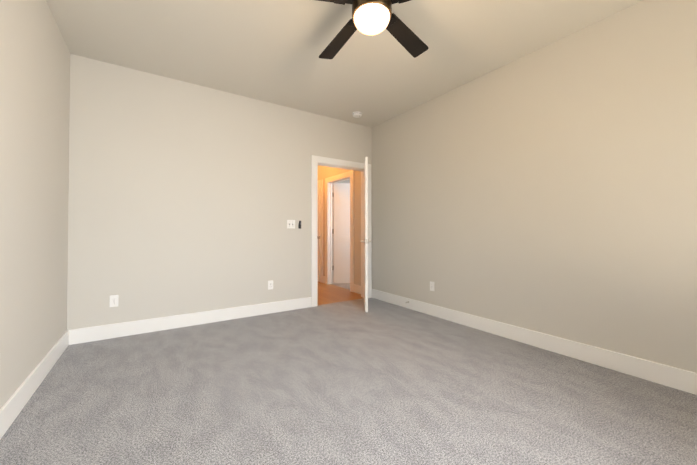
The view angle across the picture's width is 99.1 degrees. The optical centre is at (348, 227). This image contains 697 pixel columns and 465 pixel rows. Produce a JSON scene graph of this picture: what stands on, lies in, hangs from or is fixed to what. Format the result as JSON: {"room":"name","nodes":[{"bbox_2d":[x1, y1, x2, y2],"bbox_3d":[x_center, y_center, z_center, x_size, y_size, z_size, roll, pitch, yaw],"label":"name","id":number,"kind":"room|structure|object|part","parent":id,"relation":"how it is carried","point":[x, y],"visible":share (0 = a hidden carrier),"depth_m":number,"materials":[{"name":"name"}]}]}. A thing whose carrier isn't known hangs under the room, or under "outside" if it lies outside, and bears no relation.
{"room":"empty bedroom","nodes":[
{"label":"empty bedroom","id":0,"kind":"room"},
{"bbox_2d":[0,0,69,408],"bbox_3d":[-1.388,-0.297,0.818,0.120,2.740,4.900,0,-1,-34],"label":"wall","id":1,"kind":"structure","parent":0,"point":[34,111],"depth_m":1.93,"materials":[{"name":"beige paint"}]},
{"bbox_2d":[0,330,68,439],"bbox_3d":[-1.331,1.003,0.839,0.016,0.140,4.660,0,-1,-34],"label":"baseboard","id":2,"kind":"structure","parent":1,"relation":"attached to","point":[15,404],"depth_m":1.87,"materials":[{"name":"white wood"}]},
{"bbox_2d":[67,54,371,329],"bbox_3d":[-1.161,-0.259,3.841,3.610,2.740,0.120,0,-1,-34],"label":"wall","id":3,"kind":"structure","parent":0,"point":[185,197],"depth_m":3.31,"materials":[{"name":"beige paint"}]},
{"bbox_2d":[109,295,117,306],"bbox_3d":[-2.340,0.735,2.965,0.070,0.115,0.010,0,-1,-34],"label":"outlet","id":4,"kind":"object","parent":3,"relation":"attached to","point":[113,302],"visible":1,"depth_m":2.96,"materials":[{"name":"white plastic"}]},
{"bbox_2d":[69,297,310,344],"bbox_3d":[-1.568,1.037,3.471,2.509,0.140,0.016,0,-1,-34],"label":"baseboard","id":5,"kind":"structure","parent":3,"relation":"attached to","point":[94,333],"depth_m":3.26,"materials":[{"name":"white wood"}]},
{"bbox_2d":[268,280,272,289],"bbox_3d":[-1.010,0.747,3.851,0.070,0.115,0.010,0,-1,-34],"label":"outlet","id":6,"kind":"object","parent":3,"relation":"attached to","point":[270,284],"visible":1,"depth_m":3.85,"materials":[{"name":"white plastic"}]},
{"bbox_2d":[287,220,294,228],"bbox_3d":[-0.773,-0.043,4.013,0.116,0.116,0.020,0,-1,-34],"label":"switch plate","id":7,"kind":"object","parent":3,"relation":"attached to","point":[290,223],"visible":1,"depth_m":4.02,"materials":[{"name":"white plastic"}]},
{"bbox_2d":[311,155,371,306],"bbox_3d":[-0.113,0.053,4.523,1.065,2.135,0.140,0,-1,-34],"label":"door frame","id":8,"kind":"structure","parent":3,"relation":"attached to","point":[315,160],"depth_m":4.28,"materials":[{"name":"white wood"}]},
{"bbox_2d":[361,157,371,311],"bbox_3d":[0.245,0.095,4.288,0.152,2.020,0.876,0,-1,1],"label":"bedroom door","id":9,"kind":"structure","parent":3,"relation":"in","point":[365,240],"depth_m":3.87,"materials":[{"name":"white painted wood"},{"name":"satin nickel"}]},
{"bbox_3d":[0.237,0.183,3.951,0.152,0.066,0.203,0,-1,1],"label":"handle","id":10,"kind":"part","parent":9,"relation":"part of","materials":[{"name":"grey metal"}]},
{"bbox_2d":[318,281,361,304],"bbox_3d":[-1.236,1.189,5.911,1.540,0.098,3.640,0,-1,-34],"label":"floor","id":11,"kind":"structure","parent":0,"point":[329,293],"depth_m":5.00,"materials":[{"name":"brown wood"}]},
{"bbox_2d":[332,283,349,289],"bbox_3d":[0.596,1.204,7.119,2.850,0.099,3.660,0,-1,-34],"label":"floor","id":12,"kind":"structure","parent":0,"point":[345,285],"depth_m":5.82,"materials":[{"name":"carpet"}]},
{"bbox_2d":[337,179,349,182],"bbox_3d":[-0.411,-0.197,8.594,2.670,2.740,0.120,0,-1,-34],"label":"wall","id":13,"kind":"structure","parent":0,"point":[346,181],"depth_m":8.75,"materials":[{"name":"beige paint"}]},
{"bbox_2d":[46,0,642,127],"bbox_3d":[0.164,-1.704,1.870,3.850,0.100,4.900,0,-1,-34],"label":"ceiling","id":14,"kind":"structure","parent":0,"point":[270,51],"depth_m":2.66,"materials":[{"name":"paint"}]},
{"bbox_2d":[352,111,361,117],"bbox_3d":[0.122,-1.601,4.232,0.144,0.044,0.144,0,-1,-34],"label":"smoke detector","id":15,"kind":"object","parent":14,"relation":"attached to","point":[357,114],"visible":0.98,"depth_m":4.20,"materials":[{"name":"white plastic"}]},
{"bbox_2d":[317,0,428,58],"bbox_3d":[0.132,-1.451,1.930,1.307,0.405,1.265,0,-1,-34],"label":"fan","id":16,"kind":"object","parent":14,"relation":"hanging from","point":[372,17],"visible":1,"depth_m":1.94,"materials":[{"name":"black wood"}]},
{"bbox_3d":[-0.062,-1.412,2.259,0.142,0.044,0.501,0,-1,-34],"label":"blade","id":17,"kind":"part","parent":16,"relation":"part of","materials":[{"name":"black wood"}]},
{"bbox_3d":[0.148,-1.294,1.890,0.232,0.091,0.232,0,-1,-34],"label":"globe","id":18,"kind":"part","parent":16,"relation":"part of","materials":[{"name":"white glass"}]},
{"bbox_3d":[0.424,-1.413,2.213,0.506,0.044,0.238,0,-1,-34],"label":"blade","id":19,"kind":"part","parent":16,"relation":"part of","materials":[{"name":"black wood"}]},
{"bbox_2d":[0,298,696,464],"bbox_3d":[0.192,1.135,1.792,3.850,0.100,4.800,0,-1,-34],"label":"floor carpet","id":20,"kind":"object","parent":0,"point":[353,382],"visible":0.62,"depth_m":1.85,"materials":[{"name":"grey carpet"}]},
{"bbox_2d":[318,0,696,372],"bbox_3d":[0.735,-0.252,4.359,0.120,2.740,8.440,0,-1,-34],"label":"wall","id":21,"kind":"structure","parent":0,"point":[550,189],"depth_m":2.56,"materials":[{"name":"beige paint"}]},
{"bbox_2d":[318,185,319,281],"bbox_3d":[-0.816,0.124,6.546,0.152,2.020,0.810,0,-1,-34],"label":"hall door","id":22,"kind":"structure","parent":21,"relation":"in","point":[319,233],"depth_m":6.22,"materials":[{"name":"white wood"}]},
{"bbox_2d":[318,179,322,282],"bbox_3d":[-0.812,0.079,6.550,0.020,2.135,1.000,0,-1,-34],"label":"door frame","id":23,"kind":"structure","parent":21,"relation":"attached to","point":[320,182],"depth_m":6.16,"materials":[{"name":"white wood"}]},
{"bbox_2d":[325,170,353,291],"bbox_3d":[-0.138,0.067,5.647,0.140,2.135,1.000,0,-1,-34],"label":"door frame","id":24,"kind":"structure","parent":21,"relation":"attached to","point":[350,174],"depth_m":5.95,"materials":[{"name":"white wood"}]},
{"bbox_2d":[334,183,349,282],"bbox_3d":[0.099,0.117,6.004,0.810,2.020,0.152,0,-1,-1],"label":"hall door","id":25,"kind":"structure","parent":21,"relation":"in","point":[341,232],"depth_m":5.99,"materials":[{"name":"white wood"}]},
{"bbox_2d":[353,284,360,293],"bbox_3d":[0.196,1.057,5.028,0.016,0.140,0.380,0,-1,-34],"label":"baseboard","id":26,"kind":"structure","parent":21,"relation":"attached to","point":[356,288],"depth_m":5.08,"materials":[{"name":"white"}]},
{"bbox_2d":[430,281,433,290],"bbox_3d":[1.055,0.743,3.750,0.010,0.115,0.070,0,-1,-34],"label":"outlet","id":27,"kind":"object","parent":21,"relation":"attached to","point":[431,286],"visible":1,"depth_m":3.75,"materials":[{"name":"white plastic"}]},
{"bbox_2d":[372,289,696,394],"bbox_3d":[1.660,1.029,2.832,0.016,0.140,4.660,0,-1,-34],"label":"baseboard","id":28,"kind":"structure","parent":21,"relation":"attached to","point":[672,377],"depth_m":2.52,"materials":[{"name":"white wood"}]}
]}

